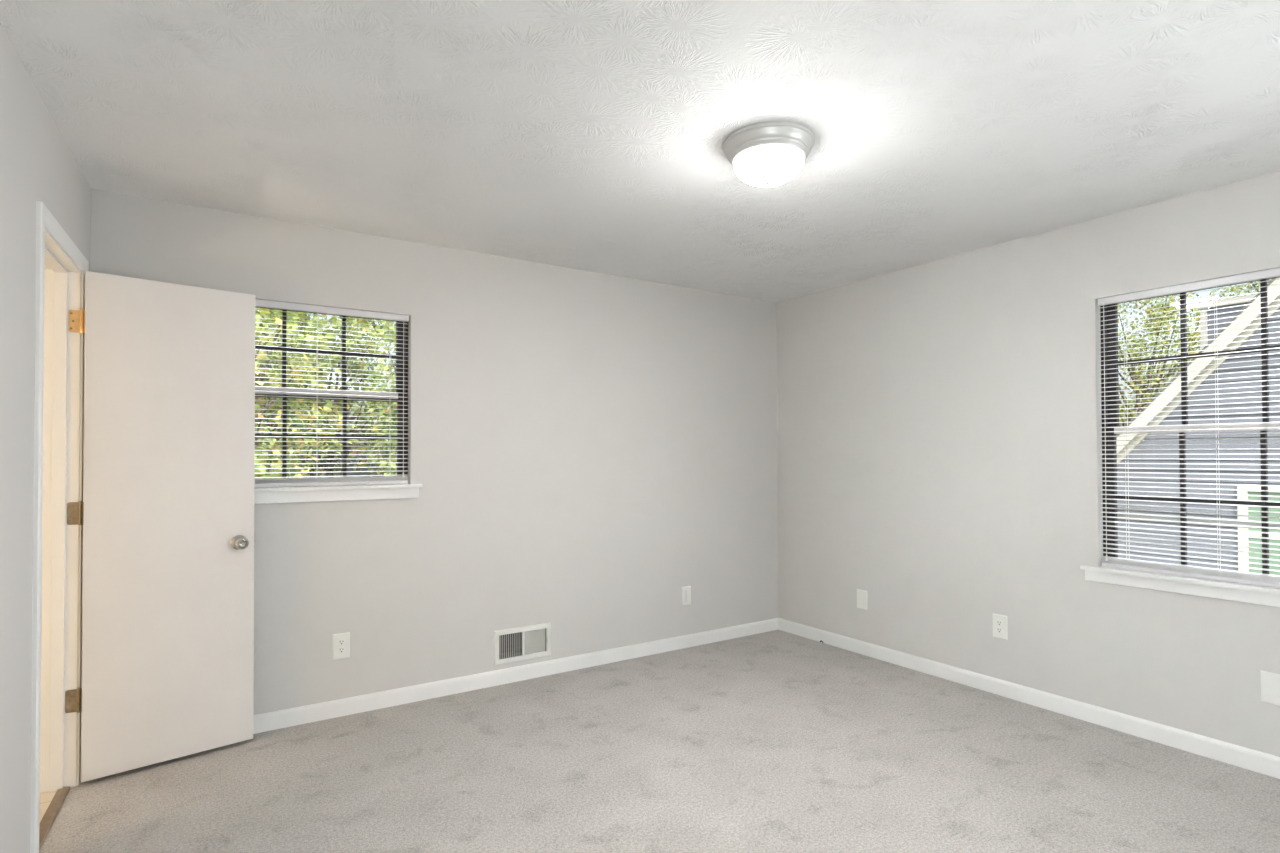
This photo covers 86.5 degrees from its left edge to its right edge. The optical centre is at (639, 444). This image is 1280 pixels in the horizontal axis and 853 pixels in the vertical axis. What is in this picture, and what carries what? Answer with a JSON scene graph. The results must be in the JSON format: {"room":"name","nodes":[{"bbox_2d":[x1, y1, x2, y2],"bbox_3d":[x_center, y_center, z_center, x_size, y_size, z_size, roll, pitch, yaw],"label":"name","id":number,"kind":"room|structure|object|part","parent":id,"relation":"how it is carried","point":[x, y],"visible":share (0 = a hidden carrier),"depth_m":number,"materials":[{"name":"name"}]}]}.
{"room":"empty bedroom","nodes":[
{"label":"empty bedroom","id":0,"kind":"room"},
{"bbox_2d":[0,23,90,852],"bbox_3d":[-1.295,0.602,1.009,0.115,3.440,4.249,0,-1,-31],"label":"wall","id":1,"kind":"structure","parent":0,"point":[37,163],"depth_m":1.96,"materials":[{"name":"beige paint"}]},
{"bbox_2d":[30,201,88,852],"bbox_3d":[-2.111,0.296,2.403,0.129,2.095,0.778,0,-1,-31],"label":"door frame","id":2,"kind":"structure","parent":1,"relation":"attached to","point":[62,283],"depth_m":2.65,"materials":[{"name":"white paint"}]},
{"bbox_2d":[65,271,255,781],"bbox_3d":[-1.999,0.320,2.885,0.660,2.014,0.171,1,-1,-43],"label":"door","id":3,"kind":"structure","parent":2,"relation":"attached to","point":[165,513],"depth_m":2.86,"materials":[{"name":"white paint"}]},
{"bbox_3d":[-1.775,0.437,3.024,0.066,0.066,0.065,1,-1,-43],"label":"knob","id":4,"kind":"part","parent":3,"relation":"part of","materials":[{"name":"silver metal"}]},
{"bbox_2d":[90,189,777,714],"bbox_3d":[-1.682,0.135,3.377,6.400,2.440,0.130,0,-1,-33],"label":"wall","id":5,"kind":"structure","parent":0,"point":[586,449],"depth_m":3.91,"materials":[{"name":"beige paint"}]},
{"bbox_2d":[254,307,421,503],"bbox_3d":[-1.621,-0.205,3.397,1.016,0.972,0.154,0,-1,-33],"label":"window","id":6,"kind":"structure","parent":5,"relation":"in","point":[262,495],"depth_m":3.47,"materials":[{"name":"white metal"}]},
{"bbox_3d":[-1.651,-0.247,3.442,0.806,0.030,0.026,0,-1,-33],"label":"meeting rail","id":7,"kind":"part","parent":6,"relation":"part of","materials":[{"name":"white metal"}]},
{"bbox_3d":[-1.634,-0.263,3.417,0.806,0.034,0.026,0,-1,-33],"label":"meeting rail","id":8,"kind":"part","parent":6,"relation":"part of","materials":[{"name":"white wood"}]},
{"bbox_3d":[-1.651,-0.456,3.445,0.882,0.449,0.026,0,-1,-33],"label":"sash","id":9,"kind":"part","parent":6,"relation":"part of","materials":[{"name":"brown metal"}]},
{"bbox_2d":[254,299,408,487],"bbox_3d":[-1.609,-0.243,3.378,0.894,0.895,0.044,0,-1,-33],"label":"window blind","id":10,"kind":"object","parent":6,"relation":"attached to","point":[386,479],"visible":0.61,"depth_m":3.41,"materials":[{"name":"white plastic"}]},
{"bbox_3d":[-1.608,-0.237,3.385,0.002,0.847,0.029,0,-1,-33],"label":"ladder cord","id":11,"kind":"part","parent":10,"relation":"part of","materials":[{"name":"white fabric"}]},
{"bbox_3d":[-1.611,0.195,3.377,0.894,0.018,0.024,0,-1,-33],"label":"rail","id":12,"kind":"part","parent":10,"relation":"part of","materials":[{"name":"white plastic"}]},
{"bbox_3d":[-1.315,-0.235,3.578,0.002,0.847,0.029,0,-1,-33],"label":"ladder cord","id":13,"kind":"part","parent":10,"relation":"part of","materials":[{"name":"white fabric"}]},
{"bbox_3d":[-1.250,-0.255,3.593,0.003,0.827,0.002,-1,-1,42],"label":"pull cord","id":14,"kind":"part","parent":10,"relation":"part of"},
{"bbox_3d":[-1.634,-0.045,3.414,0.882,0.471,0.026,0,-1,-33],"label":"sash","id":15,"kind":"part","parent":6,"relation":"part of","materials":[{"name":"brown metal"}]},
{"bbox_2d":[333,632,349,659],"bbox_3d":[-1.495,1.007,3.404,0.080,0.126,0.009,0,-1,-33],"label":"wall outlet","id":16,"kind":"object","parent":5,"relation":"attached to","point":[341,641],"visible":1,"depth_m":3.40,"materials":[{"name":"white plastic"}]},
{"bbox_2d":[338,647,344,652],"bbox_3d":[-1.494,1.027,3.402,0.034,0.028,0.004,0,-1,-33],"label":"receptacle","id":17,"kind":"object","parent":16,"relation":"attached to","point":[340,649],"depth_m":3.40,"materials":[{"name":"white plastic"}]},
{"bbox_2d":[338,639,344,644],"bbox_3d":[-1.494,0.988,3.402,0.034,0.028,0.004,0,-1,-33],"label":"receptacle","id":18,"kind":"object","parent":16,"relation":"attached to","point":[340,641],"depth_m":3.40,"materials":[{"name":"white plastic"}]},
{"bbox_2d":[253,618,778,733],"bbox_3d":[-0.637,1.319,3.960,4.000,0.083,0.014,0,-1,-33],"label":"baseboard","id":19,"kind":"structure","parent":5,"relation":"attached to","point":[274,720],"depth_m":3.80,"materials":[{"name":"white paint"}]},
{"bbox_2d":[494,622,550,664],"bbox_3d":[-0.706,1.152,3.985,0.352,0.194,0.143,0,-1,-33],"label":"air vent","id":20,"kind":"object","parent":5,"relation":"in","point":[532,641],"visible":0.96,"depth_m":3.96,"materials":[{"name":"metal"}]},
{"bbox_2d":[681,586,690,605],"bbox_3d":[0.312,1.021,4.592,0.080,0.124,0.008,0,-1,-33],"label":"wall plate","id":21,"kind":"object","parent":5,"relation":"attached to","point":[685,591],"visible":1,"depth_m":4.59,"materials":[{"name":"white plastic"}]},
{"bbox_2d":[0,0,1279,301],"bbox_3d":[0.130,-1.225,0.778,6.560,0.200,6.560,0,-1,-33],"label":"ceiling","id":22,"kind":"structure","parent":0,"point":[587,135],"depth_m":2.29,"materials":[{"name":"white paint"}]},
{"bbox_2d":[723,121,814,186],"bbox_3d":[0.469,-1.022,2.482,0.329,0.161,0.329,0,-1,-33],"label":"ceiling lamp","id":23,"kind":"object","parent":22,"relation":"attached to","point":[765,154],"visible":1,"depth_m":2.39,"materials":[{"name":"silver metal"}]},
{"bbox_3d":[0.469,-0.997,2.481,0.256,0.079,0.256,0,-1,-33],"label":"lamp shade","id":24,"kind":"part","parent":23,"relation":"part of","materials":[{"name":"white glass"}]},
{"bbox_2d":[39,630,1279,852],"bbox_3d":[0.137,1.415,0.742,6.560,0.200,6.560,0,-1,-33],"label":"floor","id":25,"kind":"structure","parent":0,"point":[776,741],"depth_m":2.73,"materials":[{"name":"carpet"}]},
{"bbox_2d":[39,786,70,850],"bbox_3d":[-2.096,1.339,2.395,0.042,0.008,0.620,0,-1,-31],"label":"threshold strip","id":26,"kind":"object","parent":25,"relation":"on","point":[53,809],"visible":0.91,"depth_m":2.47,"materials":[{"name":"wood"}]},
{"bbox_2d":[777,171,1279,756],"bbox_3d":[2.784,0.112,2.526,0.130,2.440,6.460,0,-1,-33],"label":"wall","id":27,"kind":"structure","parent":0,"point":[939,440],"depth_m":3.67,"materials":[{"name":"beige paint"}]},
{"bbox_2d":[857,589,866,609],"bbox_3d":[1.446,1.008,4.430,0.006,0.122,0.082,0,-1,-33],"label":"blank plate","id":28,"kind":"object","parent":27,"relation":"attached to","point":[861,594],"visible":1,"depth_m":4.43,"materials":[{"name":"white plastic"}]},
{"bbox_2d":[993,613,1007,639],"bbox_3d":[1.943,0.981,3.672,0.009,0.126,0.080,0,-1,-33],"label":"wall outlet","id":29,"kind":"object","parent":27,"relation":"attached to","point":[1000,622],"visible":1,"depth_m":3.67,"materials":[{"name":"white plastic"}]},
{"bbox_2d":[996,627,1002,632],"bbox_3d":[1.941,1.001,3.670,0.004,0.028,0.034,0,-1,-33],"label":"receptacle","id":30,"kind":"object","parent":29,"relation":"attached to","point":[998,629],"depth_m":3.67,"materials":[{"name":"white plastic"}]},
{"bbox_2d":[996,620,1002,625],"bbox_3d":[1.941,0.962,3.671,0.004,0.028,0.034,0,-1,-33],"label":"receptacle","id":31,"kind":"object","parent":29,"relation":"attached to","point":[998,622],"depth_m":3.67,"materials":[{"name":"white plastic"}]},
{"bbox_2d":[778,618,1279,778],"bbox_3d":[2.731,1.290,2.465,0.014,0.083,6.186,0,-1,-33],"label":"baseboard","id":32,"kind":"structure","parent":27,"relation":"attached to","point":[1250,759],"depth_m":3.39,"materials":[{"name":"white paint"}]},
{"bbox_2d":[1080,276,1279,606],"bbox_3d":[2.498,-0.030,2.929,0.162,1.366,1.049,0,-1,-33],"label":"window","id":33,"kind":"structure","parent":27,"relation":"in","point":[1248,593],"depth_m":3.06,"materials":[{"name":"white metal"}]},
{"bbox_3d":[2.530,-0.065,2.951,0.070,1.296,0.914,0,-1,-33],"label":"frame","id":34,"kind":"part","parent":33,"relation":"part of","materials":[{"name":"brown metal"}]},
{"bbox_2d":[1098,268,1279,587],"bbox_3d":[2.476,-0.066,2.915,0.044,1.293,0.899,0,-1,-33],"label":"window blind","id":35,"kind":"object","parent":33,"relation":"attached to","point":[1267,580],"visible":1,"depth_m":2.98,"materials":[{"name":"white plastic"}]},
{"bbox_3d":[2.229,-0.075,3.259,0.003,1.225,0.002,-1,-1,42],"label":"pull cord","id":36,"kind":"part","parent":35,"relation":"part of","materials":[{"name":"white fabric"}]},
{"bbox_3d":[2.293,-0.056,3.204,0.029,1.245,0.002,0,-1,-33],"label":"ladder cord","id":37,"kind":"part","parent":35,"relation":"part of","materials":[{"name":"white fabric"}]},
{"bbox_3d":[2.482,0.571,2.910,0.024,0.018,0.899,0,-1,-33],"label":"rail","id":38,"kind":"part","parent":35,"relation":"part of","materials":[{"name":"white plastic"}]},
{"bbox_3d":[2.479,-0.060,2.920,0.029,1.245,0.002,0,-1,-33],"label":"ladder cord","id":39,"kind":"part","parent":35,"relation":"part of","materials":[{"name":"white fabric"}]},
{"bbox_3d":[2.516,0.238,2.937,0.026,0.658,0.887,0,-1,-33],"label":"sash","id":40,"kind":"part","parent":33,"relation":"part of","materials":[{"name":"brown metal"}]},
{"bbox_3d":[2.539,-0.381,2.962,0.026,0.644,0.887,0,-1,-33],"label":"sash","id":41,"kind":"part","parent":33,"relation":"part of","materials":[{"name":"brown metal"}]},
{"bbox_3d":[2.515,-0.074,2.941,0.026,0.034,0.811,0,-1,-33],"label":"meeting rail","id":42,"kind":"part","parent":33,"relation":"part of","materials":[{"name":"white wood"}]},
{"bbox_3d":[2.564,0.340,2.967,0.008,0.034,0.887,0,-1,-33],"label":"screen rail","id":43,"kind":"part","parent":33,"relation":"part of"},
{"bbox_2d":[1260,670,1279,705],"bbox_3d":[2.565,0.984,2.726,0.006,0.126,0.118,0,-1,-33],"label":"blank plate","id":44,"kind":"object","parent":27,"relation":"attached to","point":[1270,682],"visible":1,"depth_m":2.75,"materials":[{"name":"white plastic"}]},
{"label":"outside","id":45,"kind":"structure","parent":0,"visible":0},
{"bbox_3d":[2.471,4.512,11.946,90.000,0.300,90.000,0,-1,-33],"label":"ground","id":46,"kind":"structure","parent":45,"visible":0},
{"bbox_2d":[255,307,340,474],"bbox_3d":[-8.383,0.125,13.424,5.039,8.670,4.624,0,-1,-33],"label":"leafy tree","id":47,"kind":"object","parent":46,"relation":"on","point":[255,307],"visible":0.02,"depth_m":13.47,"materials":[{"name":"green plant"}]},
{"bbox_2d":[254,307,355,478],"bbox_3d":[-4.581,1.174,7.360,2.792,6.400,2.626,0,-1,-33],"label":"leafy tree","id":48,"kind":"object","parent":46,"relation":"on","point":[291,378],"visible":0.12,"depth_m":7.69,"materials":[{"name":"green plant"}]},
{"bbox_2d":[255,309,396,478],"bbox_3d":[-4.901,0.777,10.247,2.726,7.274,2.718,0,-1,-33],"label":"leafy tree","id":49,"kind":"object","parent":46,"relation":"on","point":[354,342],"visible":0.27,"depth_m":10.21,"materials":[{"name":"green plant"}]},
{"bbox_2d":[351,320,396,476],"bbox_3d":[-4.421,0.251,15.702,4.670,8.468,4.613,0,-1,-33],"label":"leafy tree","id":50,"kind":"object","parent":46,"relation":"on","point":[376,320],"visible":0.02,"depth_m":15.54,"materials":[{"name":"green plant"}]},
{"bbox_2d":[363,322,396,474],"bbox_3d":[-2.383,0.973,8.900,2.276,6.848,2.192,0,-1,-3],"label":"leafy tree","id":51,"kind":"object","parent":46,"relation":"on","point":[385,328],"visible":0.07,"depth_m":8.53,"materials":[{"name":"green plant"}]},
{"bbox_2d":[1118,292,1215,426],"bbox_3d":[13.417,-0.154,18.316,4.614,9.263,4.792,0,-1,-4],"label":"leafy tree","id":52,"kind":"object","parent":46,"relation":"on","point":[1158,342],"visible":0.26,"depth_m":17.54,"materials":[{"name":"green plant"}]},
{"bbox_2d":[1116,277,1279,574],"bbox_3d":[12.252,-0.515,6.963,9.180,9.568,11.900,0,-1,-33],"label":"neighbouring house","id":53,"kind":"structure","parent":46,"relation":"on","point":[1231,304],"depth_m":7.70,"materials":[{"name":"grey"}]},
{"bbox_3d":[8.481,-0.490,9.349,2.060,2.800,0.650,0,-1,-33],"label":"dormer trim","id":54,"kind":"part","parent":53,"relation":"part of","materials":[{"name":"white wood"}]},
{"bbox_3d":[6.883,1.256,7.069,0.006,1.515,0.860,0,-1,-33],"label":"house pane","id":55,"kind":"part","parent":53,"relation":"part of","materials":[{"name":"clear glass"}]},
{"bbox_2d":[1187,279,1269,329],"bbox_3d":[19.118,-0.878,19.313,5.216,10.711,5.177,0,-1,-33],"label":"leafy tree","id":56,"kind":"object","parent":46,"relation":"on","point":[1249,286],"visible":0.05,"depth_m":19.92,"materials":[{"name":"green plant"}]}
]}

